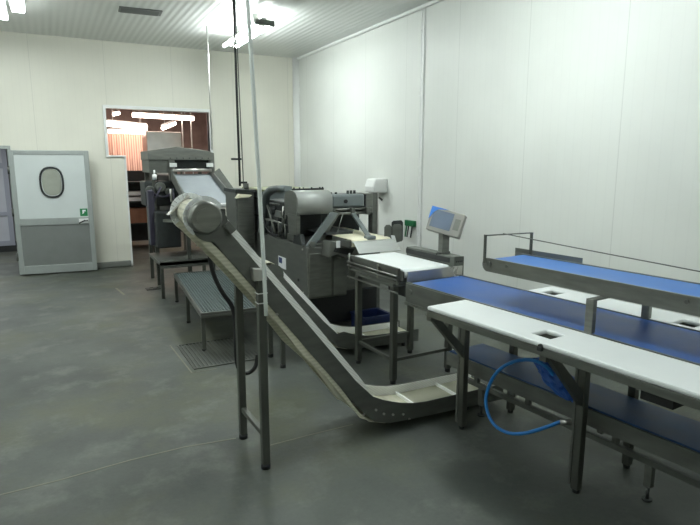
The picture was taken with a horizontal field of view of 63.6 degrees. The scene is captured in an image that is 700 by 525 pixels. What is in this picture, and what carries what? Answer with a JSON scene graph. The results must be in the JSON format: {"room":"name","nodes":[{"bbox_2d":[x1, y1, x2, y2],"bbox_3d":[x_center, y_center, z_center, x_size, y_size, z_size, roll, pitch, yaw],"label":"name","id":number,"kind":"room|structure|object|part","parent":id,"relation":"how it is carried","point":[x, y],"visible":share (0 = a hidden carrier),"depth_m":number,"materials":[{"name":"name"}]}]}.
{"room":"factory floor","nodes":[
{"label":"factory floor","id":0,"kind":"room"},
{"bbox_2d":[6,149,15,240],"bbox_3d":[-8.613,-1.591,12.265,2.740,2.400,0.100,-5,11,-27],"label":"wall","id":1,"kind":"structure","parent":0,"point":[6,149],"depth_m":12.75,"materials":[{"name":"white paint"}]},
{"bbox_2d":[0,31,293,262],"bbox_3d":[-4.976,-1.671,8.956,8.930,3.700,0.120,-5,11,-27],"label":"wall","id":2,"kind":"structure","parent":0,"point":[54,90],"depth_m":9.47,"materials":[{"name":"white paint"}]},
{"bbox_2d":[0,146,19,272],"bbox_3d":[-5.858,-0.762,8.636,1.330,2.020,0.170,-5,11,-27],"label":"trim","id":3,"kind":"structure","parent":2,"relation":"attached to","point":[1,147],"depth_m":8.77,"materials":[{"name":"metal"}]},
{"bbox_2d":[7,150,97,274],"bbox_3d":[-4.698,-0.791,8.947,1.146,1.930,0.117,-4,11,-22],"label":"room door","id":4,"kind":"structure","parent":2,"relation":"in","point":[52,211],"depth_m":8.94,"materials":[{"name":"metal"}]},
{"bbox_3d":[-4.693,-1.195,8.906,0.975,0.980,0.057,-4,11,-22],"label":"panel","id":5,"kind":"part","parent":4,"relation":"part of","materials":[{"name":"white plastic"}]},
{"bbox_3d":[-4.691,-0.658,8.995,0.975,0.110,0.067,-4,11,-22],"label":"rail","id":6,"kind":"part","parent":4,"relation":"part of","materials":[{"name":"metal"}]},
{"bbox_3d":[-4.694,-0.289,9.065,0.975,0.640,0.055,-4,11,-22],"label":"kick panel","id":7,"kind":"part","parent":4,"relation":"part of","materials":[{"name":"grey metal"}]},
{"bbox_3d":[-4.296,-0.671,9.117,0.140,0.075,0.008,-4,11,-22],"label":"lock plate","id":8,"kind":"part","parent":4,"relation":"part of","materials":[{"name":"white paint"}]},
{"bbox_2d":[97,260,131,268],"bbox_3d":[-4.488,0.074,9.427,1.585,0.100,0.050,-5,11,-27],"label":"baseboard","id":9,"kind":"structure","parent":2,"relation":"attached to","point":[128,262],"depth_m":9.64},
{"bbox_2d":[102,105,212,265],"bbox_3d":[-3.286,-1.330,9.919,1.780,2.695,0.170,-5,11,-27],"label":"trim","id":10,"kind":"structure","parent":2,"relation":"attached to","point":[117,107],"depth_m":9.61,"materials":[{"name":"white paint"}]},
{"bbox_2d":[106,109,207,173],"bbox_3d":[-6.653,-2.771,15.525,9.000,3.600,0.100,-5,11,-27],"label":"wall","id":11,"kind":"structure","parent":0,"point":[199,125],"depth_m":16.29,"materials":[{"name":"brown paint"}]},
{"bbox_2d":[0,0,431,57],"bbox_3d":[-1.907,-2.542,2.918,9.330,0.100,13.240,-5,11,-27],"label":"ceiling","id":12,"kind":"structure","parent":0,"point":[302,27],"depth_m":7.82,"materials":[{"name":"white metal"}]},
{"bbox_2d":[0,0,8,19],"bbox_3d":[-4.176,-3.055,6.485,0.350,0.120,1.750,-5,11,-27],"label":"ceiling light","id":13,"kind":"object","parent":12,"relation":"attached to","point":[3,7],"visible":1,"depth_m":6.95,"materials":[{"name":"white plastic"}]},
{"bbox_2d":[9,0,24,12],"bbox_3d":[-3.719,-3.018,6.271,0.155,0.120,1.540,-5,11,-27],"label":"ceiling light","id":14,"kind":"object","parent":12,"relation":"attached to","point":[16,5],"visible":1,"depth_m":6.69,"materials":[{"name":"white plastic"}]},
{"bbox_2d":[118,6,162,15],"bbox_3d":[-2.715,-3.250,7.321,0.520,0.026,0.250,-4,11,-24],"label":"ceiling vent","id":15,"kind":"object","parent":12,"relation":"in","point":[122,9],"visible":1,"depth_m":7.28,"materials":[{"name":"grey metal"}]},
{"bbox_2d":[206,26,212,149],"bbox_3d":[-2.057,-2.541,8.271,0.022,1.750,0.022,-1,10,-5],"label":"pipe","id":16,"kind":"object","parent":12,"relation":"hanging from","point":[206,26],"visible":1,"depth_m":8.26,"materials":[{"name":"metal"}]},
{"bbox_2d":[231,0,246,185],"bbox_3d":[-1.292,-1.984,6.425,0.180,2.210,0.028,-5,11,-27],"label":"pipe","id":17,"kind":"object","parent":12,"relation":"hanging from","point":[233,1],"visible":0.99,"depth_m":6.43,"materials":[{"name":"metal"}]},
{"bbox_2d":[235,0,243,186],"bbox_3d":[-1.322,-2.025,6.746,0.044,2.240,0.014,-5,11,-27],"label":"cable","id":18,"kind":"object","parent":12,"relation":"hanging from","point":[235,0],"visible":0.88,"depth_m":6.74,"materials":[{"name":"metal"}]},
{"bbox_2d":[223,13,274,47],"bbox_3d":[-1.450,-3.242,7.854,0.260,0.224,1.580,-5,11,-27],"label":"ceiling light","id":19,"kind":"object","parent":12,"relation":"attached to","point":[260,25],"visible":0.86,"depth_m":7.53,"materials":[{"name":"white paint"}]},
{"bbox_2d":[245,0,267,315],"bbox_3d":[-0.510,-1.072,2.842,0.125,2.771,0.031,-1,10,-6],"label":"pipe","id":20,"kind":"object","parent":12,"relation":"hanging from","point":[247,2],"visible":1,"depth_m":2.92,"materials":[{"name":"white metal"}]},
{"bbox_2d":[0,232,699,524],"bbox_3d":[-3.488,0.685,6.516,9.330,0.100,20.000,-5,11,-27],"label":"floor","id":21,"kind":"structure","parent":0,"point":[91,378],"depth_m":3.68,"materials":[{"name":"concrete"}]},
{"bbox_2d":[0,438,235,494],"bbox_3d":[-1.770,1.231,3.111,2.341,0.002,0.058,-5,11,-29],"label":"trim","id":22,"kind":"structure","parent":21,"relation":"on","point":[232,438],"depth_m":3.32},
{"bbox_2d":[107,133,142,170],"bbox_3d":[-5.269,-1.766,13.174,1.123,2.430,0.046,-5,11,-27],"label":"sheet","id":23,"kind":"object","parent":21,"relation":"on","point":[130,145],"visible":0.09,"depth_m":13.10,"materials":[{"name":"plastic"}]},
{"bbox_2d":[127,171,159,240],"bbox_3d":[-4.409,-1.185,11.977,0.940,1.700,0.540,-5,11,-27],"label":"storage rack","id":24,"kind":"object","parent":21,"relation":"on","point":[139,231],"visible":0.06,"depth_m":12.12,"materials":[{"name":"metal"}]},
{"bbox_2d":[129,196,140,200],"bbox_3d":[-4.509,-1.337,11.828,0.350,0.080,0.380,-5,11,-27],"label":"flat box","id":25,"kind":"object","parent":24,"relation":"on","point":[131,198],"visible":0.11,"depth_m":11.67,"materials":[{"name":"white paper"}]},
{"bbox_2d":[128,191,140,195],"bbox_3d":[-4.509,-1.450,11.808,0.350,0.080,0.380,-5,11,-27],"label":"flat box","id":26,"kind":"object","parent":25,"relation":"on","point":[131,193],"visible":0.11,"depth_m":11.65,"materials":[{"name":"white paper"}]},
{"bbox_2d":[129,207,146,222],"bbox_3d":[-4.482,-1.001,11.912,0.498,0.300,0.400,-5,11,-27],"label":"cardboard box","id":27,"kind":"object","parent":24,"relation":"on","point":[137,214],"visible":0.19,"depth_m":11.74,"materials":[{"name":"brown cardboard"}]},
{"bbox_2d":[145,286,160,289],"bbox_3d":[-2.766,0.366,8.026,0.250,0.007,0.150,-5,11,-27],"label":"floor drain","id":28,"kind":"object","parent":21,"relation":"on","point":[154,288],"visible":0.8,"depth_m":7.99,"materials":[{"name":"metal"}]},
{"bbox_2d":[142,131,185,251],"bbox_3d":[-3.777,-1.437,11.503,0.660,2.360,0.600,-5,11,-27],"label":"machine","id":29,"kind":"object","parent":21,"relation":"on","point":[150,140],"visible":0.39,"depth_m":11.08,"materials":[{"name":"metal"}]},
{"bbox_3d":[-3.385,-1.233,11.439,0.040,1.980,0.040,-5,11,-27],"label":"leg","id":30,"kind":"part","parent":29,"relation":"part of","materials":[{"name":"metal"}]},
{"bbox_2d":[140,147,232,298],"bbox_3d":[-2.374,-0.662,8.166,1.038,1.985,2.160,-5,11,-27],"label":"machine","id":31,"kind":"object","parent":21,"relation":"on","point":[162,232],"visible":0.77,"depth_m":7.93,"materials":[{"name":"metal"}]},
{"bbox_3d":[-3.068,-0.561,8.649,0.050,1.620,0.050,-5,11,-27],"label":"leg","id":32,"kind":"part","parent":31,"relation":"part of","materials":[{"name":"metal"}]},
{"bbox_3d":[-2.787,-0.470,8.126,0.050,1.620,0.050,-5,11,-27],"label":"leg","id":33,"kind":"part","parent":31,"relation":"part of","materials":[{"name":"metal"}]},
{"bbox_3d":[-2.455,0.267,7.400,0.040,0.420,0.040,-5,11,-27],"label":"leg","id":34,"kind":"part","parent":31,"relation":"part of","materials":[{"name":"metal"}]},
{"bbox_2d":[140,147,213,159],"bbox_3d":[-2.570,-1.615,8.387,0.930,0.185,0.700,-5,11,-27],"label":"hood","id":35,"kind":"object","parent":31,"relation":"attached to","point":[173,153],"depth_m":8.07,"materials":[{"name":"metal"}]},
{"bbox_3d":[-2.274,-0.071,7.938,0.910,0.100,0.930,-5,11,-27],"label":"frame","id":36,"kind":"part","parent":31,"relation":"part of","materials":[{"name":"metal"}]},
{"bbox_3d":[-2.136,-0.122,7.503,0.050,1.150,0.050,-5,11,-27],"label":"leg","id":37,"kind":"part","parent":31,"relation":"part of","materials":[{"name":"metal"}]},
{"bbox_2d":[175,160,208,168],"bbox_3d":[-2.330,-1.431,8.284,0.510,0.140,0.040,-5,11,-27],"label":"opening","id":38,"kind":"object","parent":31,"relation":"hanging from","point":[181,164],"depth_m":8.27,"materials":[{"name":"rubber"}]},
{"bbox_2d":[171,170,226,202],"bbox_3d":[-2.041,-0.988,7.725,0.577,0.540,1.140,-5,11,-27],"label":"tray","id":39,"kind":"object","parent":31,"relation":"on","point":[209,184],"depth_m":7.85,"materials":[{"name":"metal"}]},
{"bbox_3d":[-2.361,-0.626,9.017,0.050,1.620,0.050,-5,11,-27],"label":"leg","id":40,"kind":"part","parent":31,"relation":"part of","materials":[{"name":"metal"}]},
{"bbox_2d":[169,345,216,372],"bbox_3d":[-1.457,0.865,5.199,0.219,0.002,0.855,-6,11,-29],"label":"trim","id":41,"kind":"structure","parent":21,"relation":"on","point":[169,345],"depth_m":5.03,"materials":[{"name":"grey metal"}]},
{"bbox_2d":[174,270,256,350],"bbox_3d":[-1.533,0.468,6.383,0.624,0.375,2.162,-4,11,-23],"label":"platform","id":42,"kind":"object","parent":21,"relation":"on","point":[199,288],"visible":0.67,"depth_m":6.12,"materials":[{"name":"metal"}]},
{"bbox_3d":[-2.220,0.336,7.220,0.036,0.305,0.036,-4,11,-23],"label":"leg","id":43,"kind":"part","parent":42,"relation":"part of","materials":[{"name":"metal"}]},
{"bbox_3d":[-1.801,0.501,6.277,0.036,0.305,0.036,-4,11,-23],"label":"leg","id":44,"kind":"part","parent":42,"relation":"part of","materials":[{"name":"metal"}]},
{"bbox_3d":[-1.383,0.667,5.334,0.036,0.305,0.036,-4,11,-23],"label":"leg","id":45,"kind":"part","parent":42,"relation":"part of","materials":[{"name":"metal"}]},
{"bbox_3d":[-1.533,0.308,6.355,0.620,0.050,2.162,-4,11,-23],"label":"frame","id":46,"kind":"part","parent":42,"relation":"part of","materials":[{"name":"metal"}]},
{"bbox_2d":[177,337,257,369],"bbox_3d":[-1.224,0.837,5.336,0.660,0.007,0.740,-5,11,-27],"label":"floor drain","id":47,"kind":"object","parent":21,"relation":"on","point":[251,345],"visible":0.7,"depth_m":5.29,"materials":[{"name":"metal"}]},
{"bbox_2d":[224,183,255,250],"bbox_3d":[-1.294,-0.183,6.779,0.259,1.520,0.550,-5,11,-27],"label":"cabinet","id":48,"kind":"object","parent":21,"relation":"on","point":[239,201],"visible":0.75,"depth_m":6.56,"materials":[{"name":"metal"}]},
{"bbox_3d":[-1.218,-0.760,6.453,0.186,0.049,0.086,-5,11,-27],"label":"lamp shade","id":49,"kind":"part","parent":48,"relation":"part of","materials":[{"name":"white plastic"}]},
{"bbox_3d":[-1.210,-0.485,6.564,0.180,0.530,0.012,-5,11,-27],"label":"door","id":50,"kind":"part","parent":48,"relation":"part of","materials":[{"name":"metal"}]},
{"bbox_2d":[270,424,352,445],"bbox_3d":[-0.245,1.127,3.704,0.600,0.002,0.015,-5,11,-28],"label":"trim","id":51,"kind":"structure","parent":21,"relation":"on","point":[351,424],"depth_m":3.70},
{"bbox_2d":[242,185,402,322],"bbox_3d":[-0.331,-0.096,6.261,1.076,1.528,2.560,-5,11,-27],"label":"machine","id":52,"kind":"object","parent":21,"relation":"on","point":[311,233],"visible":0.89,"depth_m":5.68,"materials":[{"name":"metal"}]},
{"bbox_3d":[-0.814,-0.550,6.042,0.080,0.558,0.850,-5,11,-27],"label":"arch frame","id":53,"kind":"part","parent":52,"relation":"part of","materials":[{"name":"grey metal"}]},
{"bbox_3d":[-0.807,-0.439,6.037,0.034,0.044,0.701,-5,11,-27],"label":"tie rod","id":54,"kind":"part","parent":52,"relation":"part of","materials":[{"name":"metal"}]},
{"bbox_3d":[-0.743,-0.505,5.865,0.015,0.070,0.218,-5,11,-27],"label":"guard plate","id":55,"kind":"part","parent":52,"relation":"part of","materials":[{"name":"metal"}]},
{"bbox_3d":[-0.598,-0.257,5.710,0.012,0.065,0.180,-5,11,-27],"label":"foot plate","id":56,"kind":"part","parent":52,"relation":"part of","materials":[{"name":"metal"}]},
{"bbox_3d":[-0.557,-0.379,5.579,0.040,0.200,0.249,-5,11,-27],"label":"cheek plate","id":57,"kind":"part","parent":52,"relation":"part of","materials":[{"name":"metal"}]},
{"bbox_2d":[284,187,332,214],"bbox_3d":[-0.416,-0.620,5.624,0.380,0.256,0.330,-5,11,-27],"label":"hood","id":58,"kind":"object","parent":52,"relation":"attached to","point":[299,201],"depth_m":5.51,"materials":[{"name":"metal"}]},
{"bbox_3d":[-0.288,0.119,5.488,0.240,0.430,0.012,-5,11,-27],"label":"door panel","id":59,"kind":"part","parent":52,"relation":"part of","materials":[{"name":"metal"}]},
{"bbox_3d":[-0.271,-0.328,5.463,0.348,0.319,0.025,-5,11,-27],"label":"swing arm","id":60,"kind":"part","parent":52,"relation":"part of","materials":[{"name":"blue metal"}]},
{"bbox_3d":[-0.225,-0.351,5.599,0.278,0.319,0.025,-5,11,-27],"label":"swing arm","id":61,"kind":"part","parent":52,"relation":"part of","materials":[{"name":"metal"}]},
{"bbox_2d":[307,226,353,234],"bbox_3d":[-0.228,-0.334,5.804,0.301,0.034,0.580,-5,11,-27],"label":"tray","id":62,"kind":"object","parent":52,"relation":"on","point":[333,230],"depth_m":5.65,"materials":[{"name":"metal"}]},
{"bbox_3d":[-0.107,0.103,5.584,0.158,0.430,0.010,-5,11,-27],"label":"panel","id":63,"kind":"part","parent":52,"relation":"part of","materials":[{"name":"metal"}]},
{"bbox_3d":[-0.197,-0.448,6.179,0.660,0.350,0.040,-5,11,-27],"label":"plate","id":64,"kind":"part","parent":52,"relation":"part of","materials":[{"name":"metal"}]},
{"bbox_3d":[0.106,-0.372,5.557,0.045,0.182,0.570,-3,10,-14],"label":"hold down arm","id":65,"kind":"part","parent":52,"relation":"part of","materials":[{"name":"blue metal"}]},
{"bbox_3d":[0.106,-0.661,6.059,0.010,0.150,0.250,-5,11,-27],"label":"gap plate","id":66,"kind":"part","parent":52,"relation":"part of","materials":[{"name":"grey metal"}]},
{"bbox_3d":[-0.029,-0.256,5.706,0.460,0.065,0.960,-5,11,-27],"label":"belt frame","id":67,"kind":"part","parent":52,"relation":"part of","materials":[{"name":"metal"}]},
{"bbox_2d":[167,193,502,469],"bbox_3d":[0.059,0.332,3.654,2.260,1.585,0.521,-5,11,-27],"label":"conveyor","id":68,"kind":"object","parent":21,"relation":"on","point":[202,220],"visible":0.94,"depth_m":3.36,"materials":[{"name":"metal"}]},
{"bbox_3d":[-0.743,-0.231,2.885,0.168,0.168,0.088,-5,11,-27],"label":"drum motor","id":69,"kind":"part","parent":68,"relation":"part of","materials":[{"name":"metal"}]},
{"bbox_3d":[-0.731,-0.201,2.954,0.188,0.188,0.012,-5,11,-27],"label":"head plate","id":70,"kind":"part","parent":68,"relation":"part of","materials":[{"name":"metal"}]},
{"bbox_2d":[208,257,257,374],"bbox_3d":[-0.723,0.245,3.532,0.314,0.984,0.046,-5,11,-27],"label":"hose","id":71,"kind":"object","parent":68,"relation":"attached to","point":[211,265],"visible":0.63,"depth_m":3.50,"materials":[{"name":"rubber"}]},
{"bbox_3d":[-0.690,0.599,3.565,0.045,1.030,0.045,-5,11,-27],"label":"leg","id":72,"kind":"part","parent":68,"relation":"part of","materials":[{"name":"metal"}]},
{"bbox_3d":[-0.491,0.632,3.201,0.045,1.090,0.045,-5,11,-27],"label":"leg","id":73,"kind":"part","parent":68,"relation":"part of","materials":[{"name":"metal"}]},
{"bbox_3d":[0.017,0.309,3.851,2.151,1.492,0.006,-5,11,-27],"label":"plate","id":74,"kind":"part","parent":68,"relation":"part of","materials":[{"name":"metal"}]},
{"bbox_3d":[0.178,0.362,3.551,2.151,1.492,0.006,-5,11,-27],"label":"plate","id":75,"kind":"part","parent":68,"relation":"part of","materials":[{"name":"metal"}]},
{"bbox_2d":[260,257,418,367],"bbox_3d":[-0.118,0.378,5.258,1.602,0.941,0.374,-5,11,-27],"label":"conveyor","id":76,"kind":"object","parent":21,"relation":"on","point":[343,337],"visible":0.56,"depth_m":5.12,"materials":[{"name":"metal"}]},
{"bbox_3d":[-0.729,0.507,5.131,0.040,0.670,0.040,-5,11,-27],"label":"leg","id":77,"kind":"part","parent":76,"relation":"part of","materials":[{"name":"metal"}]},
{"bbox_3d":[-0.644,0.107,4.720,0.188,0.188,0.012,-5,11,-27],"label":"head plate","id":78,"kind":"part","parent":76,"relation":"part of","materials":[{"name":"metal"}]},
{"bbox_3d":[-0.584,0.554,4.861,0.040,0.670,0.040,-5,11,-27],"label":"leg","id":79,"kind":"part","parent":76,"relation":"part of","materials":[{"name":"metal"}]},
{"bbox_3d":[-0.009,0.396,5.123,1.538,0.881,0.006,-5,11,-27],"label":"plate","id":80,"kind":"part","parent":76,"relation":"part of","materials":[{"name":"metal"}]},
{"bbox_3d":[-0.170,0.344,5.422,1.538,0.881,0.006,-5,11,-27],"label":"plate","id":81,"kind":"part","parent":76,"relation":"part of","materials":[{"name":"metal"}]},
{"bbox_2d":[350,307,389,325],"bbox_3d":[0.221,0.630,5.892,0.344,0.225,0.304,-5,11,-27],"label":"crate","id":82,"kind":"object","parent":21,"relation":"on","point":[371,315],"visible":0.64,"depth_m":5.88,"materials":[{"name":"blue plastic"}]},
{"bbox_2d":[347,246,463,384],"bbox_3d":[0.450,0.413,4.829,0.633,1.020,0.855,-6,11,-29],"label":"conveyor","id":83,"kind":"object","parent":21,"relation":"on","point":[394,270],"visible":0.9,"depth_m":4.64,"materials":[{"name":"metal"}]},
{"bbox_3d":[0.075,0.486,4.961,0.048,0.770,0.048,-6,11,-29],"label":"leg","id":84,"kind":"part","parent":83,"relation":"part of","materials":[{"name":"metal"}]},
{"bbox_3d":[0.183,0.052,4.650,0.014,0.132,0.790,-6,11,-29],"label":"guide rail","id":85,"kind":"part","parent":83,"relation":"part of","materials":[{"name":"metal"}]},
{"bbox_3d":[0.347,0.568,4.490,0.048,0.770,0.048,-6,11,-29],"label":"leg","id":86,"kind":"part","parent":83,"relation":"part of","materials":[{"name":"metal"}]},
{"bbox_3d":[0.457,0.095,4.786,0.610,0.060,0.580,-6,11,-29],"label":"frame","id":87,"kind":"part","parent":83,"relation":"part of","materials":[{"name":"metal"}]},
{"bbox_3d":[0.562,0.438,5.234,0.048,0.770,0.048,-6,11,-29],"label":"leg","id":88,"kind":"part","parent":83,"relation":"part of","materials":[{"name":"metal"}]},
{"bbox_3d":[0.665,0.086,4.402,0.540,0.080,0.008,-6,11,-29],"label":"plate","id":89,"kind":"part","parent":83,"relation":"part of","materials":[{"name":"metal"}]},
{"bbox_2d":[426,206,466,254],"bbox_3d":[0.781,-0.266,4.625,0.317,0.394,0.187,4,11,24],"label":"terminal","id":90,"kind":"object","parent":83,"relation":"on","point":[444,222],"visible":1,"depth_m":4.60,"materials":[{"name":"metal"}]},
{"bbox_3d":[0.774,-0.159,4.661,0.070,0.160,0.060,-5,11,-27],"label":"post","id":91,"kind":"part","parent":90,"relation":"part of","materials":[{"name":"metal"}]},
{"bbox_3d":[0.833,0.521,4.763,0.048,0.770,0.048,-6,11,-29],"label":"leg","id":92,"kind":"part","parent":83,"relation":"part of","materials":[{"name":"metal"}]},
{"bbox_2d":[404,275,699,493],"bbox_3d":[1.688,0.860,2.618,1.130,0.903,4.077,-6,12,-32],"label":"table","id":93,"kind":"object","parent":21,"relation":"on","point":[658,356],"visible":0.98,"depth_m":3.00,"materials":[{"name":"metal"}]},
{"bbox_3d":[0.570,0.270,3.863,0.030,0.155,0.600,-6,12,-32],"label":"panel","id":94,"kind":"part","parent":93,"relation":"part of","materials":[{"name":"metal"}]},
{"bbox_3d":[0.750,0.709,3.719,0.044,0.780,0.044,-6,12,-32],"label":"leg","id":95,"kind":"part","parent":93,"relation":"part of","materials":[{"name":"metal"}]},
{"bbox_3d":[1.146,0.665,3.968,0.044,0.780,0.044,-6,12,-32],"label":"leg","id":96,"kind":"part","parent":93,"relation":"part of","materials":[{"name":"metal"}]},
{"bbox_3d":[1.722,0.464,2.560,0.524,0.103,4.060,-6,12,-32],"label":"belt rail","id":97,"kind":"part","parent":93,"relation":"part of","materials":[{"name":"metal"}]},
{"bbox_3d":[1.526,0.544,2.080,0.315,0.040,3.450,-6,12,-32],"label":"rail","id":98,"kind":"part","parent":93,"relation":"part of","materials":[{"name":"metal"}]},
{"bbox_3d":[1.222,0.837,2.988,0.044,0.780,0.044,-6,12,-32],"label":"leg","id":99,"kind":"part","parent":93,"relation":"part of","materials":[{"name":"metal"}]},
{"bbox_2d":[482,232,699,333],"bbox_3d":[1.964,0.245,2.317,0.716,0.412,3.460,-6,12,-32],"label":"conveyor","id":100,"kind":"object","parent":93,"relation":"on","point":[569,272],"visible":1,"depth_m":3.00,"materials":[{"name":"metal"}]},
{"bbox_3d":[1.903,0.242,2.261,0.330,0.087,3.434,-6,12,-32],"label":"plate","id":101,"kind":"part","parent":100,"relation":"part of","materials":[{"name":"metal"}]},
{"bbox_3d":[1.266,0.264,2.892,0.142,0.175,0.044,-6,12,-32],"label":"post","id":102,"kind":"part","parent":100,"relation":"part of","materials":[{"name":"metal"}]},
{"bbox_3d":[1.720,0.025,2.920,2.038,0.188,0.045,9,14,43],"label":"pull cord","id":103,"kind":"part","parent":100,"relation":"part of","materials":[{"name":"metal"}]},
{"bbox_3d":[2.333,0.459,2.569,0.020,0.040,3.420,-6,12,-32],"label":"rail","id":104,"kind":"part","parent":93,"relation":"part of","materials":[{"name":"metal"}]},
{"bbox_3d":[1.619,0.793,3.237,0.044,0.780,0.044,-6,12,-32],"label":"leg","id":105,"kind":"part","parent":93,"relation":"part of","materials":[{"name":"metal"}]},
{"bbox_2d":[446,343,699,502],"bbox_3d":[1.833,1.098,2.562,0.350,0.452,3.760,-6,12,-32],"label":"conveyor","id":106,"kind":"object","parent":21,"relation":"on","point":[673,437],"visible":0.87,"depth_m":3.05,"materials":[{"name":"metal"}]},
{"bbox_3d":[0.923,0.941,3.956,0.036,0.120,0.040,-6,12,-32],"label":"leg","id":107,"kind":"part","parent":106,"relation":"part of","materials":[{"name":"metal"}]},
{"bbox_2d":[484,358,571,435],"bbox_3d":[1.004,0.780,3.269,0.101,0.502,0.567,-9,14,-43],"label":"hose","id":108,"kind":"object","parent":106,"relation":"attached to","point":[561,421],"visible":0.99,"depth_m":3.26,"materials":[{"name":"blue rubber"}]},
{"bbox_2d":[533,357,574,402],"bbox_3d":[1.167,0.663,3.151,0.115,0.218,0.356,-7,12,-33],"label":"bundle","id":109,"kind":"object","parent":106,"relation":"on","point":[553,382],"visible":0.43,"depth_m":3.13,"materials":[{"name":"blue plastic"}]},
{"bbox_3d":[1.567,1.116,2.959,0.036,0.120,0.040,-6,12,-32],"label":"leg","id":110,"kind":"part","parent":106,"relation":"part of","materials":[{"name":"metal"}]},
{"bbox_2d":[299,0,699,317],"bbox_3d":[2.074,-1.042,5.366,0.120,3.700,13.160,-5,11,-27],"label":"wall","id":111,"kind":"structure","parent":0,"point":[574,123],"depth_m":5.69,"materials":[{"name":"white paint"}]},
{"bbox_2d":[292,58,300,186],"bbox_3d":[-1.020,-2.060,10.886,0.135,3.600,0.008,3,11,19],"label":"trim","id":112,"kind":"structure","parent":111,"relation":"attached to","point":[295,63],"depth_m":10.78,"materials":[{"name":"white paint"}]},
{"bbox_2d":[297,0,443,59],"bbox_3d":[2.022,-2.825,4.968,0.050,0.050,12.820,-5,11,-27],"label":"trim","id":113,"kind":"structure","parent":111,"relation":"attached to","point":[432,2],"depth_m":8.01,"materials":[{"name":"white paint"}]},
{"bbox_2d":[365,178,386,200],"bbox_3d":[0.375,-1.060,8.229,0.240,0.330,0.260,-5,11,-27],"label":"wall dispenser","id":114,"kind":"object","parent":111,"relation":"attached to","point":[379,185],"visible":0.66,"depth_m":8.13,"materials":[{"name":"white paint"}]},
{"bbox_3d":[0.375,-1.121,8.219,0.240,0.208,0.260,-5,11,-27],"label":"casing","id":115,"kind":"part","parent":114,"relation":"part of","materials":[{"name":"white paint"}]},
{"bbox_2d":[403,220,415,237],"bbox_3d":[0.811,-0.460,7.697,0.057,0.232,0.242,-5,11,-27],"label":"rail","id":116,"kind":"object","parent":111,"relation":"attached to","point":[411,223],"visible":0.99,"depth_m":7.67,"materials":[{"name":"green plastic"}]},
{"bbox_3d":[0.819,-0.533,7.676,0.050,0.080,0.220,-5,11,-27],"label":"rail","id":117,"kind":"part","parent":116,"relation":"part of","materials":[{"name":"green plastic"}]},
{"bbox_2d":[416,8,425,246],"bbox_3d":[0.915,-1.417,7.360,0.030,3.550,0.080,-5,11,-27],"label":"pipe trunking","id":118,"kind":"object","parent":111,"relation":"attached to","point":[423,15],"visible":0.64,"depth_m":7.29,"materials":[{"name":"white paint"}]},
{"bbox_3d":[-4.212,-3.979,12.857,5.950,0.100,6.660,-5,11,-27],"label":"ceiling","id":119,"kind":"structure","parent":0,"visible":0},
{"bbox_2d":[111,110,119,115],"bbox_3d":[-6.055,-4.003,14.597,0.090,0.454,0.356,0,10,0],"label":"strip light","id":120,"kind":"object","parent":119,"relation":"hanging from","point":[115,112],"visible":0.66,"depth_m":14.55,"materials":[{"name":"beige plastic"}]},
{"bbox_2d":[106,109,146,129],"bbox_3d":[-5.058,-3.454,12.759,0.870,0.900,0.120,-5,11,-27],"label":"strip light","id":121,"kind":"object","parent":119,"relation":"hanging from","point":[117,123],"visible":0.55,"depth_m":12.77,"materials":[{"name":"beige plastic"}]},
{"bbox_2d":[108,110,145,133],"bbox_3d":[-4.995,-3.374,12.577,0.791,0.995,0.090,-5,11,-27],"label":"strip light","id":122,"kind":"object","parent":119,"relation":"hanging from","point":[110,130],"visible":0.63,"depth_m":12.62,"materials":[{"name":"beige plastic"}]},
{"bbox_2d":[132,111,193,120],"bbox_3d":[-3.730,-3.253,11.268,1.206,0.782,0.090,-6,12,-32],"label":"strip light","id":123,"kind":"object","parent":119,"relation":"hanging from","point":[139,114],"visible":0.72,"depth_m":11.28,"materials":[{"name":"beige plastic"}]},
{"bbox_2d":[161,120,175,129],"bbox_3d":[-4.336,-3.587,13.468,0.090,0.884,0.735,1,10,5],"label":"strip light","id":124,"kind":"object","parent":119,"relation":"hanging from","point":[171,123],"visible":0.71,"depth_m":13.41,"materials":[{"name":"beige plastic"}]},
{"bbox_2d":[181,112,184,173],"bbox_3d":[-3.435,-2.000,11.703,0.024,3.400,0.024,-5,11,-27],"label":"pipe","id":125,"kind":"object","parent":119,"relation":"hanging from","point":[181,112],"visible":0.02,"depth_m":11.58,"materials":[{"name":"white metal"}]},
{"bbox_2d":[190,113,196,246],"bbox_3d":[-3.276,-2.015,11.786,0.024,3.400,0.024,-5,11,-27],"label":"pipe","id":126,"kind":"object","parent":119,"relation":"hanging from","point":[190,113],"visible":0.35,"depth_m":11.67,"materials":[{"name":"white metal"}]},
{"bbox_3d":[-6.682,-1.436,11.378,0.170,2.400,0.100,-5,11,-27],"label":"wall","id":127,"kind":"structure","parent":0,"visible":0},
{"bbox_2d":[0,149,16,251],"bbox_3d":[-7.335,-1.294,11.006,1.290,2.250,0.080,-5,11,-27],"label":"door","id":128,"kind":"structure","parent":127,"relation":"in","point":[7,233],"depth_m":11.28,"materials":[{"name":"grey"}]}
]}

